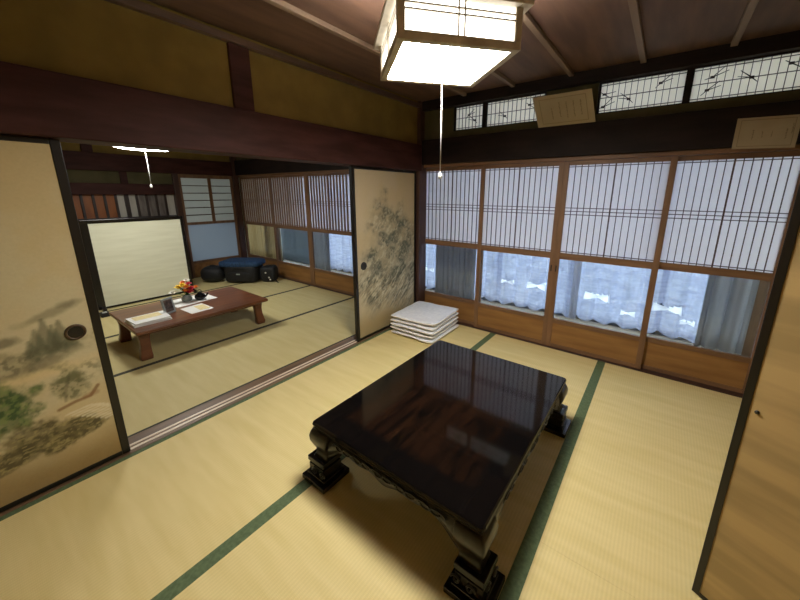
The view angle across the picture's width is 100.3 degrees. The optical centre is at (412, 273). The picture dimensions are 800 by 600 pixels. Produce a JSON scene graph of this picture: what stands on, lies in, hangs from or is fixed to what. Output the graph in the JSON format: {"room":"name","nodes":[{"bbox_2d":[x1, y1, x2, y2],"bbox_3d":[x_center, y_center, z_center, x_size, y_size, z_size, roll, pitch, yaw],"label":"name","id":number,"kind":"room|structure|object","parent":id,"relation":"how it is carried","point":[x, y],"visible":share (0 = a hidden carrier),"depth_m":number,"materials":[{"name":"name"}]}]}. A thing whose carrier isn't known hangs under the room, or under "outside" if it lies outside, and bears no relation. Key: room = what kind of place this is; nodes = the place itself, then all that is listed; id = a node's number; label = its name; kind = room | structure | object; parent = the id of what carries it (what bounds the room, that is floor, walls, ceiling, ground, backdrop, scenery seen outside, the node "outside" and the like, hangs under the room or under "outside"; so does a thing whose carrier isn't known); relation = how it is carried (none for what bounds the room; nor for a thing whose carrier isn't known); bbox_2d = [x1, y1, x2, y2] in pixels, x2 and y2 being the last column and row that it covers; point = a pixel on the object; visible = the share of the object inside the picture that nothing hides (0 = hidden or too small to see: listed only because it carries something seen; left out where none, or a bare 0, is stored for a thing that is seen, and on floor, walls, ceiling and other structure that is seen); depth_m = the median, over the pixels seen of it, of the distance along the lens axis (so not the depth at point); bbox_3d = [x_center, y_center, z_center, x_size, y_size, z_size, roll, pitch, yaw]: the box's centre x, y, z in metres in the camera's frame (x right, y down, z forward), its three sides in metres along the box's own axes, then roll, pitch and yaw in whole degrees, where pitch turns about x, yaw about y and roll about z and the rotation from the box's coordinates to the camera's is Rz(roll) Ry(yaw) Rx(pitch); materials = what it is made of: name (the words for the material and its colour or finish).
{"room":"traditional dwelling","nodes":[
{"label":"traditional dwelling","id":0,"kind":"room"},
{"bbox_2d":[60,142,229,183],"bbox_3d":[-4.477,-1.693,4.665,0.090,0.830,4.020,10,17,35],"label":"wall","id":1,"kind":"structure","parent":0,"point":[74,176],"depth_m":4.96,"materials":[{"name":"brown paint"}]},
{"bbox_2d":[80,144,92,151],"bbox_3d":[-4.465,-1.827,4.537,0.040,0.330,0.115,10,17,35],"label":"trim","id":2,"kind":"structure","parent":1,"relation":"attached to","point":[84,147],"depth_m":4.55,"materials":[{"name":"brown wood"}]},
{"bbox_2d":[69,182,174,194],"bbox_3d":[-4.294,-1.258,4.974,0.090,0.160,1.240,10,17,35],"label":"trim","id":3,"kind":"structure","parent":1,"relation":"attached to","point":[76,188],"depth_m":4.89,"materials":[{"name":"brown wood"}]},
{"bbox_2d":[118,171,128,183],"bbox_3d":[-4.278,-1.417,4.931,0.040,0.170,0.090,10,17,35],"label":"trim","id":4,"kind":"structure","parent":1,"relation":"attached to","point":[123,177],"depth_m":4.92,"materials":[{"name":"brown wood"}]},
{"bbox_2d":[62,150,232,175],"bbox_3d":[-4.490,-1.558,4.636,0.140,0.240,3.910,10,17,35],"label":"trim","id":5,"kind":"structure","parent":1,"relation":"attached to","point":[74,160],"depth_m":5.03,"materials":[{"name":"brown wood"}]},
{"bbox_2d":[178,174,240,277],"bbox_3d":[-3.610,-0.856,6.005,0.030,1.760,0.885,10,17,35],"label":"door","id":6,"kind":"structure","parent":1,"relation":"in","point":[208,202],"depth_m":5.95,"materials":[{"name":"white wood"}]},
{"bbox_2d":[229,156,246,256],"bbox_3d":[-3.310,-1.268,6.308,0.105,2.420,0.100,10,17,35],"label":"trim","id":7,"kind":"structure","parent":1,"relation":"attached to","point":[235,180],"depth_m":6.29,"materials":[{"name":"brown wood"}]},
{"bbox_2d":[0,0,417,143],"bbox_3d":[-1.126,-1.272,2.134,0.080,0.440,3.900,10,17,35],"label":"wall","id":8,"kind":"structure","parent":0,"point":[101,40],"depth_m":1.81,"materials":[{"name":"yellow paint"}]},
{"bbox_2d":[0,61,421,170],"bbox_3d":[-1.139,-0.925,2.220,0.200,0.275,3.890,10,17,35],"label":"wooden beam","id":9,"kind":"structure","parent":8,"relation":"attached to","point":[34,102],"depth_m":1.80,"materials":[{"name":"brown wood"}]},
{"bbox_2d":[226,42,254,111],"bbox_3d":[-1.127,-1.239,2.142,0.120,0.372,0.130,10,17,35],"label":"trim","id":10,"kind":"structure","parent":8,"relation":"attached to","point":[238,56],"depth_m":2.10,"materials":[{"name":"brown wood"}]},
{"bbox_2d":[104,0,421,107],"bbox_3d":[-1.133,-1.439,2.093,0.170,0.040,3.890,10,17,35],"label":"trim","id":11,"kind":"structure","parent":8,"relation":"attached to","point":[135,5],"depth_m":2.07,"materials":[{"name":"brown wood"}]},
{"bbox_2d":[416,101,426,301],"bbox_3d":[0.069,-0.679,3.916,0.117,2.420,0.152,10,17,35],"label":"trim","id":12,"kind":"structure","parent":8,"relation":"attached to","point":[421,176],"depth_m":3.87,"materials":[{"name":"brown wood"}]},
{"bbox_2d":[280,228,309,263],"bbox_3d":[-2.389,-1.287,6.765,1.149,2.150,0.018,10,17,35],"label":"drape","id":13,"kind":"object","parent":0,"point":[295,247],"visible":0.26,"depth_m":6.99,"materials":[{"name":"fabric"}]},
{"bbox_2d":[435,245,475,299],"bbox_3d":[0.595,-0.734,4.535,0.618,2.200,0.061,10,17,35],"label":"drape","id":14,"kind":"object","parent":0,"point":[455,266],"visible":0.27,"depth_m":4.69,"materials":[{"name":"grey fabric"}]},
{"bbox_2d":[146,0,799,101],"bbox_3d":[-1.537,-1.616,2.404,7.470,0.100,4.160,10,17,35],"label":"ceiling","id":15,"kind":"structure","parent":0,"point":[588,34],"depth_m":1.98,"materials":[{"name":"brown wood"}]},
{"bbox_2d":[113,146,159,187],"bbox_3d":[-2.825,-1.365,3.503,0.550,0.908,0.550,10,17,35],"label":"ceiling lamp","id":16,"kind":"object","parent":15,"relation":"hanging from","point":[145,150],"visible":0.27,"depth_m":3.57,"materials":[{"name":"white"}]},
{"bbox_2d":[113,146,159,150],"bbox_3d":[-2.826,-1.337,3.510,0.550,0.050,0.550,10,17,35],"label":"diffuser","id":17,"kind":"object","parent":16,"relation":"attached to","point":[113,146],"depth_m":3.57,"materials":[{"name":"white plastic"}]},
{"bbox_2d":[373,0,534,178],"bbox_3d":[0.127,-0.874,1.463,0.536,0.890,0.536,-3,14,-12],"label":"pendant lamp","id":18,"kind":"object","parent":15,"relation":"hanging from","point":[457,43],"visible":1,"depth_m":1.26,"materials":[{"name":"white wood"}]},
{"bbox_2d":[381,5,395,56],"bbox_3d":[-0.101,-0.971,1.387,0.008,0.112,0.424,-3,14,-12],"label":"grille","id":19,"kind":"object","parent":18,"relation":"attached to","point":[388,16],"depth_m":1.34,"materials":[{"name":"white paper"}]},
{"bbox_2d":[405,0,515,35],"bbox_3d":[0.179,-0.929,1.214,0.424,0.112,0.008,-3,14,-12],"label":"grille","id":20,"kind":"object","parent":18,"relation":"attached to","point":[422,17],"depth_m":1.21,"materials":[{"name":"white paper"}]},
{"bbox_2d":[283,259,749,356],"bbox_3d":[-0.535,0.270,5.357,10.800,0.095,0.975,10,17,35],"label":"floor","id":21,"kind":"structure","parent":0,"point":[610,327],"depth_m":3.98,"materials":[{"name":"brown wood"}]},
{"bbox_2d":[247,224,266,256],"bbox_3d":[-3.615,-1.480,7.566,1.392,2.200,0.061,10,17,35],"label":"drape","id":22,"kind":"object","parent":21,"relation":"on","point":[256,234],"visible":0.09,"depth_m":7.71,"materials":[{"name":"beige fabric"}]},
{"bbox_2d":[264,226,282,260],"bbox_3d":[-2.988,-1.342,7.006,0.601,2.200,0.061,10,17,35],"label":"drape","id":23,"kind":"object","parent":21,"relation":"on","point":[268,231],"visible":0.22,"depth_m":7.21,"materials":[{"name":"beige fabric"}]},
{"bbox_2d":[313,232,330,270],"bbox_3d":[-1.772,-1.153,6.239,0.580,2.200,0.060,10,17,35],"label":"drape","id":24,"kind":"object","parent":21,"relation":"on","point":[321,240],"visible":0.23,"depth_m":6.38,"materials":[{"name":"grey fabric"}]},
{"bbox_2d":[694,275,759,354],"bbox_3d":[2.870,-0.339,2.895,0.338,2.185,0.098,10,17,35],"label":"drape","id":25,"kind":"object","parent":21,"relation":"on","point":[728,303],"visible":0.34,"depth_m":3.06,"materials":[{"name":"grey fabric"}]},
{"bbox_2d":[741,280,769,355],"bbox_3d":[3.222,-0.390,2.805,0.280,2.400,0.080,10,17,35],"label":"trim","id":26,"kind":"structure","parent":21,"relation":"on","point":[760,298],"depth_m":3.03,"materials":[{"name":"brown wood"}]},
{"bbox_2d":[236,83,799,256],"bbox_3d":[-1.301,-0.978,4.964,9.670,2.700,0.085,10,17,35],"label":"wall","id":27,"kind":"structure","parent":0,"point":[432,118],"depth_m":2.68,"materials":[{"name":"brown paint"}]},
{"bbox_2d":[0,327,390,516],"bbox_3d":[-1.172,0.875,2.659,0.170,0.038,3.866,10,17,35],"label":"trim","id":28,"kind":"structure","parent":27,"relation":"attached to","point":[153,434],"depth_m":2.35,"materials":[{"name":"brown wood"}]},
{"bbox_2d":[0,134,130,512],"bbox_3d":[-1.958,0.300,1.334,0.040,1.694,1.053,10,17,35],"label":"sliding door","id":29,"kind":"structure","parent":28,"relation":"on","point":[61,416],"depth_m":1.59,"materials":[{"name":"paper"}]},
{"bbox_2d":[234,159,348,174],"bbox_3d":[-1.613,-1.660,5.007,4.125,0.255,0.135,10,17,35],"label":"trim","id":30,"kind":"structure","parent":27,"relation":"attached to","point":[248,166],"depth_m":5.38,"materials":[{"name":"brown wood"}]},
{"bbox_2d":[238,169,348,176],"bbox_3d":[-1.602,-1.524,5.056,4.125,0.033,0.097,10,17,35],"label":"trim","id":31,"kind":"structure","parent":27,"relation":"attached to","point":[343,170],"depth_m":5.14,"materials":[{"name":"brown wood"}]},
{"bbox_2d":[278,276,353,296],"bbox_3d":[-1.615,0.202,5.462,4.125,0.030,0.120,10,17,35],"label":"trim","id":32,"kind":"structure","parent":27,"relation":"attached to","point":[278,276],"depth_m":5.32,"materials":[{"name":"brown wood"}]},
{"bbox_2d":[239,176,280,265],"bbox_3d":[-2.809,-0.877,6.141,1.105,1.738,0.040,10,17,35],"label":"shoji panel","id":33,"kind":"object","parent":32,"relation":"on","point":[255,191],"visible":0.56,"depth_m":6.07,"materials":[{"name":"white paper"}]},
{"bbox_2d":[269,174,312,284],"bbox_3d":[-2.020,-0.727,5.531,1.000,1.738,0.040,10,17,35],"label":"shoji panel","id":34,"kind":"object","parent":32,"relation":"on","point":[288,193],"visible":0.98,"depth_m":5.47,"materials":[{"name":"white paper"}]},
{"bbox_2d":[305,172,353,295],"bbox_3d":[-1.217,-0.585,4.952,1.000,1.738,0.040,10,17,35],"label":"shoji panel","id":35,"kind":"object","parent":32,"relation":"on","point":[328,194],"visible":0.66,"depth_m":4.92,"materials":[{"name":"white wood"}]},
{"bbox_2d":[263,0,465,95],"bbox_3d":[-0.652,-1.388,1.744,0.036,0.028,3.900,10,17,35],"label":"trim","id":36,"kind":"structure","parent":27,"relation":"attached to","point":[280,4],"depth_m":1.93,"materials":[{"name":"brown wood"}]},
{"bbox_2d":[349,166,415,341],"bbox_3d":[-0.268,-0.228,3.551,0.040,1.694,0.984,10,17,35],"label":"sliding door","id":37,"kind":"structure","parent":27,"relation":"in","point":[382,201],"depth_m":3.45,"materials":[{"name":"paper"}]},
{"bbox_2d":[384,0,514,86],"bbox_3d":[-0.262,-1.319,1.464,0.036,0.028,3.900,10,17,35],"label":"trim","id":38,"kind":"structure","parent":27,"relation":"attached to","point":[495,73],"depth_m":2.79,"materials":[{"name":"brown wood"}]},
{"bbox_2d":[454,102,483,130],"bbox_3d":[0.571,-1.575,3.373,0.327,0.230,0.040,10,17,35],"label":"window","id":39,"kind":"structure","parent":27,"relation":"in","point":[466,117],"depth_m":3.37,"materials":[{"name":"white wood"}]},
{"bbox_2d":[483,102,485,127],"bbox_3d":[0.712,-1.551,3.275,0.020,0.230,0.064,10,17,35],"label":"trim","id":40,"kind":"structure","parent":27,"relation":"attached to","point":[484,107],"depth_m":3.25,"materials":[{"name":"brown wood"}]},
{"bbox_2d":[485,92,546,126],"bbox_3d":[0.944,-1.509,3.104,0.563,0.230,0.040,10,17,35],"label":"window","id":41,"kind":"structure","parent":27,"relation":"in","point":[515,110],"depth_m":3.12,"materials":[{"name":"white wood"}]},
{"bbox_2d":[523,11,573,76],"bbox_3d":[0.127,-1.250,1.183,0.036,0.028,3.900,10,17,35],"label":"trim","id":42,"kind":"structure","parent":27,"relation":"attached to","point":[528,20],"depth_m":2.12,"materials":[{"name":"brown wood"}]},
{"bbox_2d":[532,88,595,127],"bbox_3d":[1.240,-1.350,2.749,0.483,0.224,0.130,10,17,35],"label":"certificate","id":43,"kind":"object","parent":27,"relation":"attached to","point":[574,107],"visible":1,"depth_m":2.74,"materials":[{"name":"paper"}]},
{"bbox_2d":[456,321,742,397],"bbox_3d":[1.352,0.728,3.326,3.028,0.030,0.120,10,17,35],"label":"trim","id":44,"kind":"structure","parent":27,"relation":"attached to","point":[736,394],"depth_m":2.83,"materials":[{"name":"brown wood"}]},
{"bbox_2d":[424,166,483,324],"bbox_3d":[0.421,-0.306,3.821,0.830,1.738,0.030,10,17,35],"label":"shoji panel","id":45,"kind":"object","parent":44,"relation":"on","point":[453,200],"visible":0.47,"depth_m":3.73,"materials":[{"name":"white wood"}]},
{"bbox_2d":[474,161,564,344],"bbox_3d":[1.012,-0.191,3.352,0.788,1.738,0.032,10,17,35],"label":"shoji panel","id":46,"kind":"object","parent":44,"relation":"on","point":[519,206],"visible":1,"depth_m":3.29,"materials":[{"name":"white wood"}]},
{"bbox_2d":[546,156,678,368],"bbox_3d":[1.645,-0.079,2.896,0.788,1.738,0.032,10,17,35],"label":"shoji panel","id":47,"kind":"object","parent":44,"relation":"on","point":[612,211],"visible":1,"depth_m":2.82,"materials":[{"name":"white paper"}]},
{"bbox_2d":[640,150,799,393],"bbox_3d":[2.249,0.017,2.505,0.752,1.738,0.030,10,17,35],"label":"shoji panel","id":48,"kind":"object","parent":44,"relation":"on","point":[729,215],"visible":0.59,"depth_m":2.43,"materials":[{"name":"white paper"}]},
{"bbox_2d":[422,30,799,111],"bbox_3d":[1.356,-1.593,2.760,3.028,0.094,0.135,10,17,35],"label":"wooden beam","id":49,"kind":"structure","parent":27,"relation":"attached to","point":[788,41],"depth_m":2.47,"materials":[{"name":"brown wood"}]},
{"bbox_2d":[422,100,799,164],"bbox_3d":[1.354,-1.135,2.871,3.028,0.255,0.135,10,17,35],"label":"wooden beam","id":50,"kind":"structure","parent":27,"relation":"attached to","point":[711,128],"depth_m":2.64,"materials":[{"name":"brown wood"}]},
{"bbox_2d":[628,0,646,62],"bbox_3d":[0.517,-1.181,0.903,0.036,0.028,3.900,10,17,35],"label":"trim","id":51,"kind":"structure","parent":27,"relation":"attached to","point":[634,9],"depth_m":1.92,"materials":[{"name":"brown wood"}]},
{"bbox_2d":[596,68,689,113],"bbox_3d":[1.727,-1.371,2.540,0.558,0.230,0.040,10,17,35],"label":"window","id":52,"kind":"structure","parent":27,"relation":"in","point":[665,88],"depth_m":2.52,"materials":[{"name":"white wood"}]},
{"bbox_2d":[684,67,693,103],"bbox_3d":[1.961,-1.330,2.375,0.020,0.230,0.064,10,17,35],"label":"trim","id":53,"kind":"structure","parent":27,"relation":"attached to","point":[691,68],"depth_m":2.35,"materials":[{"name":"brown wood"}]},
{"bbox_2d":[687,50,799,102],"bbox_3d":[2.195,-1.288,2.203,0.568,0.230,0.040,10,17,35],"label":"window","id":54,"kind":"structure","parent":27,"relation":"in","point":[779,72],"depth_m":2.19,"materials":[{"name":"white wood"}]},
{"bbox_2d":[730,0,758,46],"bbox_3d":[0.907,-1.113,0.622,0.036,0.028,3.900,10,17,35],"label":"trim","id":55,"kind":"structure","parent":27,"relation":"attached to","point":[751,5],"depth_m":1.84,"materials":[{"name":"brown wood"}]},
{"bbox_2d":[731,114,799,148],"bbox_3d":[2.264,-0.904,2.143,0.294,0.200,0.004,10,17,35],"label":"certificate","id":56,"kind":"object","parent":27,"relation":"attached to","point":[770,131],"visible":1,"depth_m":2.14,"materials":[{"name":"paper"}]},
{"bbox_2d":[568,261,581,318],"bbox_3d":[1.853,-0.529,3.637,0.076,2.170,0.029,10,17,35],"label":"drape","id":57,"kind":"object","parent":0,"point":[578,264],"visible":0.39,"depth_m":3.81,"materials":[{"name":"grey fabric"}]},
{"bbox_3d":[-1.516,0.849,3.039,7.270,0.090,4.060,10,17,35],"label":"floor","id":58,"kind":"structure","parent":0,"visible":0},
{"bbox_2d":[99,303,139,312],"bbox_3d":[-4.651,0.541,4.012,1.021,0.031,1.959,10,17,35],"label":"mat","id":59,"kind":"object","parent":58,"relation":"on","point":[132,304],"visible":0.15,"depth_m":4.38,"materials":[{"name":"wicker"}]},
{"bbox_2d":[78,216,196,311],"bbox_3d":[-3.678,-0.184,4.546,0.260,1.133,1.095,10,17,35],"label":"screen","id":60,"kind":"object","parent":59,"relation":"on","point":[130,260],"visible":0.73,"depth_m":4.47,"materials":[{"name":"beige paper"}]},
{"bbox_2d":[100,305,140,337],"bbox_3d":[-3.832,0.686,3.422,1.021,0.031,1.959,10,17,35],"label":"mat","id":61,"kind":"object","parent":58,"relation":"on","point":[110,326],"visible":0.18,"depth_m":3.77,"materials":[{"name":"wicker"}]},
{"bbox_2d":[99,311,109,317],"bbox_3d":[-3.736,0.492,4.045,0.100,0.055,0.080,10,17,35],"label":"box","id":62,"kind":"object","parent":61,"relation":"on","point":[105,313],"visible":0.81,"depth_m":4.02,"materials":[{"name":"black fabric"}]},
{"bbox_2d":[105,327,207,375],"bbox_3d":[-3.012,0.831,2.832,1.022,0.031,1.959,10,17,35],"label":"mat","id":63,"kind":"object","parent":58,"relation":"on","point":[124,357],"visible":0.18,"depth_m":3.24,"materials":[{"name":"wicker"}]},
{"bbox_2d":[109,286,267,360],"bbox_3d":[-2.340,0.480,3.590,0.860,0.298,1.207,10,17,35],"label":"table","id":64,"kind":"object","parent":63,"relation":"on","point":[230,299],"visible":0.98,"depth_m":3.36,"materials":[{"name":"brown wood"}]},
{"bbox_2d":[124,317,171,327],"bbox_3d":[-2.463,0.433,3.126,0.268,0.010,0.316,10,17,35],"label":"booklet","id":65,"kind":"object","parent":64,"relation":"on","point":[171,317],"visible":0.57,"depth_m":3.03,"materials":[{"name":"white paper"}]},
{"bbox_2d":[127,317,170,326],"bbox_3d":[-2.466,0.424,3.118,0.250,0.010,0.307,12,18,41],"label":"booklet","id":66,"kind":"object","parent":65,"relation":"on","point":[133,325],"visible":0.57,"depth_m":3.03,"materials":[{"name":"white paper"}]},
{"bbox_2d":[125,310,170,324],"bbox_3d":[-2.465,0.412,3.117,0.244,0.011,0.298,10,17,35],"label":"booklet","id":67,"kind":"object","parent":66,"relation":"on","point":[154,316],"visible":0.93,"depth_m":3.11,"materials":[{"name":"white paper"}]},
{"bbox_2d":[131,312,161,320],"bbox_3d":[-2.499,0.403,3.136,0.120,0.001,0.210,10,17,35],"label":"print","id":68,"kind":"object","parent":67,"relation":"on","point":[155,314],"depth_m":3.13},
{"bbox_2d":[160,296,175,313],"bbox_3d":[-2.415,0.318,3.293,0.036,0.156,0.122,3,14,12],"label":"photo frame","id":69,"kind":"object","parent":64,"relation":"on","point":[167,304],"visible":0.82,"depth_m":3.29,"materials":[{"name":"silver metal"}]},
{"bbox_2d":[163,299,173,311],"bbox_3d":[-2.409,0.317,3.292,0.020,0.118,0.083,3,14,12],"label":"picture","id":70,"kind":"object","parent":69,"relation":"attached to","point":[168,304],"depth_m":3.29},
{"bbox_2d":[173,294,217,307],"bbox_3d":[-2.471,0.294,3.721,0.322,0.001,0.428,8,16,30],"label":"paper sheet","id":71,"kind":"object","parent":64,"relation":"on","point":[178,303],"visible":0.5,"depth_m":3.67,"materials":[{"name":"white paper"}]},
{"bbox_2d":[169,278,197,301],"bbox_3d":[-2.495,0.192,3.637,0.191,0.237,0.258,6,15,22],"label":"flower vase","id":72,"kind":"object","parent":71,"relation":"on","point":[187,288],"visible":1,"depth_m":3.64,"materials":[{"name":"grey glass"}]},
{"bbox_2d":[194,289,207,299],"bbox_3d":[-2.370,0.232,3.727,0.111,0.119,0.125,10,17,35],"label":"pot","id":73,"kind":"object","parent":71,"relation":"on","point":[199,296],"visible":1,"depth_m":3.70,"materials":[{"name":"ceramic"}]},
{"bbox_2d":[181,303,212,313],"bbox_3d":[-2.234,0.360,3.453,0.272,0.001,0.219,9,16,32],"label":"paper sheet","id":74,"kind":"object","parent":64,"relation":"on","point":[200,307],"visible":1,"depth_m":3.44,"materials":[{"name":"white paper"}]},
{"bbox_2d":[193,304,209,309],"bbox_3d":[-2.206,0.351,3.488,0.180,0.001,0.095,10,17,35],"label":"print","id":75,"kind":"object","parent":74,"relation":"on","point":[201,306],"depth_m":3.47},
{"bbox_2d":[0,384,323,599],"bbox_3d":[-1.278,1.138,1.583,0.979,0.031,1.959,10,17,35],"label":"mat","id":76,"kind":"object","parent":58,"relation":"on","point":[139,525],"visible":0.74,"depth_m":1.59,"materials":[{"name":"wicker"}]},
{"bbox_2d":[114,345,261,437],"bbox_3d":[-2.205,0.974,2.251,0.990,0.031,1.959,10,17,35],"label":"mat","id":77,"kind":"object","parent":58,"relation":"on","point":[150,395],"visible":0.44,"depth_m":2.61,"materials":[{"name":"wicker"}]},
{"bbox_2d":[137,277,239,303],"bbox_3d":[-3.483,0.175,5.545,1.021,0.031,1.963,10,17,35],"label":"mat","id":78,"kind":"object","parent":58,"relation":"on","point":[203,285],"visible":0.21,"depth_m":5.41,"materials":[{"name":"wicker"}]},
{"bbox_2d":[200,265,224,281],"bbox_3d":[-3.355,-0.009,5.630,0.380,0.288,0.322,0,14,-2],"label":"bag","id":79,"kind":"object","parent":78,"relation":"on","point":[211,273],"visible":0.9,"depth_m":5.51,"materials":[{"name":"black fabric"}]},
{"bbox_2d":[219,257,264,282],"bbox_3d":[-2.875,-0.060,5.670,0.660,0.370,0.475,1,14,2],"label":"bag","id":80,"kind":"object","parent":78,"relation":"on","point":[236,269],"visible":0.98,"depth_m":5.47,"materials":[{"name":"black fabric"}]},
{"bbox_2d":[140,277,309,304],"bbox_3d":[-2.663,0.320,4.955,1.021,0.031,1.963,10,17,35],"label":"mat","id":81,"kind":"object","parent":58,"relation":"on","point":[261,288],"visible":0.29,"depth_m":5.31,"materials":[{"name":"wicker"}]},
{"bbox_2d":[260,264,278,282],"bbox_3d":[-2.403,-0.009,5.660,0.323,0.280,0.252,0,14,0],"label":"bag","id":82,"kind":"object","parent":81,"relation":"on","point":[268,273],"visible":1,"depth_m":5.56,"materials":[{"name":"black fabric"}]},
{"bbox_2d":[178,286,352,344],"bbox_3d":[-1.844,0.465,4.365,1.022,0.031,1.963,10,17,35],"label":"mat","id":83,"kind":"object","parent":58,"relation":"on","point":[279,307],"visible":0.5,"depth_m":4.13,"materials":[{"name":"wicker"}]},
{"bbox_2d":[210,297,354,376],"bbox_3d":[-1.036,0.608,3.784,0.990,0.031,1.963,10,17,35],"label":"mat","id":84,"kind":"object","parent":58,"relation":"on","point":[266,350],"visible":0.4,"depth_m":3.43,"materials":[{"name":"wicker"}]},
{"bbox_2d":[161,454,531,599],"bbox_3d":[-0.471,1.281,1.002,1.032,0.031,1.959,10,17,35],"label":"mat","id":85,"kind":"object","parent":58,"relation":"on","point":[362,538],"visible":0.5,"depth_m":1.40,"materials":[{"name":"wicker"}]},
{"bbox_2d":[302,340,570,599],"bbox_3d":[0.226,0.868,1.937,1.046,0.338,1.313,10,17,35],"label":"table","id":86,"kind":"object","parent":85,"relation":"on","point":[452,429],"visible":1,"depth_m":1.63,"materials":[{"name":"paint"}]},
{"bbox_2d":[276,323,492,412],"bbox_3d":[-0.110,0.772,3.116,0.979,0.031,1.963,10,17,35],"label":"mat","id":87,"kind":"object","parent":58,"relation":"on","point":[326,384],"visible":0.38,"depth_m":2.92,"materials":[{"name":"wicker"}]},
{"bbox_2d":[391,324,458,343],"bbox_3d":[0.141,0.601,3.675,0.550,0.051,0.613,10,17,35],"label":"floor cushion","id":88,"kind":"object","parent":87,"relation":"on","point":[423,339],"visible":0.38,"depth_m":3.45,"materials":[{"name":"white fabric"}]},
{"bbox_2d":[390,319,457,338],"bbox_3d":[0.135,0.555,3.674,0.558,0.051,0.620,10,17,35],"label":"floor cushion","id":89,"kind":"object","parent":88,"relation":"on","point":[416,333],"visible":0.32,"depth_m":3.46,"materials":[{"name":"white fabric"}]},
{"bbox_2d":[390,316,457,334],"bbox_3d":[0.137,0.512,3.655,0.564,0.052,0.625,10,17,35],"label":"floor cushion","id":90,"kind":"object","parent":89,"relation":"on","point":[414,328],"visible":0.36,"depth_m":3.44,"materials":[{"name":"white fabric"}]},
{"bbox_2d":[391,312,457,330],"bbox_3d":[0.138,0.468,3.656,0.562,0.054,0.623,10,17,35],"label":"floor cushion","id":91,"kind":"object","parent":90,"relation":"on","point":[426,327],"visible":0.34,"depth_m":3.43,"materials":[{"name":"white fabric"}]},
{"bbox_2d":[391,301,458,325],"bbox_3d":[0.140,0.423,3.644,0.543,0.053,0.607,9,16,31],"label":"floor cushion","id":92,"kind":"object","parent":91,"relation":"on","point":[426,313],"visible":1,"depth_m":3.56,"materials":[{"name":"white fabric"}]},
{"bbox_2d":[473,333,601,536],"bbox_3d":[0.698,0.915,2.535,1.032,0.031,1.963,10,17,35],"label":"mat","id":93,"kind":"object","parent":58,"relation":"on","point":[524,506],"visible":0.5,"depth_m":2.20,"materials":[{"name":"wicker"}]},
{"bbox_2d":[508,537,637,599],"bbox_3d":[0.360,1.428,0.404,1.039,0.031,1.959,10,17,35],"label":"mat","id":94,"kind":"object","parent":58,"relation":"on","point":[545,573],"visible":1,"depth_m":1.30,"materials":[{"name":"wicker"}]},
{"bbox_2d":[533,362,741,599],"bbox_3d":[1.529,1.062,1.937,1.039,0.031,1.963,10,17,35],"label":"mat","id":95,"kind":"object","parent":58,"relation":"on","point":[631,499],"visible":0.69,"depth_m":1.75,"materials":[{"name":"wicker"}]},
{"bbox_2d":[692,183,799,599],"bbox_3d":[1.199,0.421,0.853,0.032,1.720,0.520,-7,15,-28],"label":"wooden panel","id":96,"kind":"object","parent":95,"relation":"on","point":[751,548],"visible":1,"depth_m":1.04,"materials":[{"name":"beige wood"}]},
{"bbox_3d":[-0.255,-2.248,5.127,10.800,0.100,0.060,10,17,35],"label":"wall","id":97,"kind":"structure","parent":0,"visible":0},
{"bbox_2d":[497,301,660,333],"bbox_3d":[1.907,-0.645,3.856,1.800,2.405,0.050,10,17,35],"label":"window","id":98,"kind":"structure","parent":97,"relation":"in","point":[512,303],"depth_m":3.95,"materials":[{"name":"metal"}]},
{"bbox_2d":[425,244,574,316],"bbox_3d":[1.002,-0.687,4.351,2.190,2.163,0.093,10,17,35],"label":"lace curtain","id":99,"kind":"object","parent":98,"relation":"hanging from","point":[500,269],"visible":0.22,"depth_m":4.26,"materials":[{"name":"fabric"}]},
{"bbox_2d":[576,262,708,342],"bbox_3d":[2.367,-0.445,3.367,1.154,2.163,0.092,10,17,35],"label":"lace curtain","id":100,"kind":"object","parent":98,"relation":"hanging from","point":[625,288],"visible":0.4,"depth_m":3.50,"materials":[{"name":"fabric"}]},
{"bbox_2d":[655,303,687,340],"bbox_3d":[3.353,-0.390,2.814,1.800,2.405,0.050,10,17,35],"label":"window","id":101,"kind":"structure","parent":97,"relation":"in","point":[656,332],"depth_m":3.56,"materials":[{"name":"metal"}]},
{"bbox_3d":[-4.325,-0.310,5.224,0.100,1.060,1.240,10,17,35],"label":"wall","id":102,"kind":"structure","parent":0,"visible":0},
{"bbox_2d":[72,195,177,219],"bbox_3d":[-4.291,-1.000,5.033,0.080,0.370,1.240,10,17,35],"label":"books","id":103,"kind":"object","parent":102,"relation":"in","point":[87,207],"depth_m":4.99,"materials":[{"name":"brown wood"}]},
{"bbox_2d":[171,173,193,278],"bbox_3d":[-3.888,-0.765,5.624,0.110,1.760,0.075,10,17,35],"label":"trim","id":104,"kind":"structure","parent":102,"relation":"attached to","point":[177,197],"depth_m":5.49,"materials":[{"name":"brown wood"}]},
{"bbox_3d":[1.418,0.191,0.582,0.100,2.540,4.160,10,17,35],"label":"wall","id":105,"kind":"structure","parent":0,"visible":0},
{"bbox_2d":[424,144,799,167],"bbox_3d":[1.365,-0.999,2.919,3.028,0.033,0.097,10,17,35],"label":"trim","id":106,"kind":"structure","parent":105,"relation":"attached to","point":[797,146],"depth_m":2.63,"materials":[{"name":"brown wood"}]},
{"label":"outside","id":107,"kind":"structure","parent":0,"visible":0},
{"bbox_2d":[280,230,694,324],"bbox_3d":[12.356,-2.905,20.404,60.000,0.100,38.800,10,17,35],"label":"ground","id":108,"kind":"structure","parent":107,"point":[280,230],"depth_m":5.64,"materials":[{"name":"white"}]},
{"bbox_3d":[-0.985,-1.158,5.938,1.800,2.405,0.050,10,17,35],"label":"window","id":109,"kind":"structure","parent":0,"visible":0},
{"bbox_2d":[329,234,352,273],"bbox_3d":[-0.754,-0.998,5.614,2.105,2.163,0.093,10,17,35],"label":"lace curtain","id":110,"kind":"object","parent":109,"relation":"hanging from","point":[340,245],"visible":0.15,"depth_m":6.18,"materials":[{"name":"fabric"}]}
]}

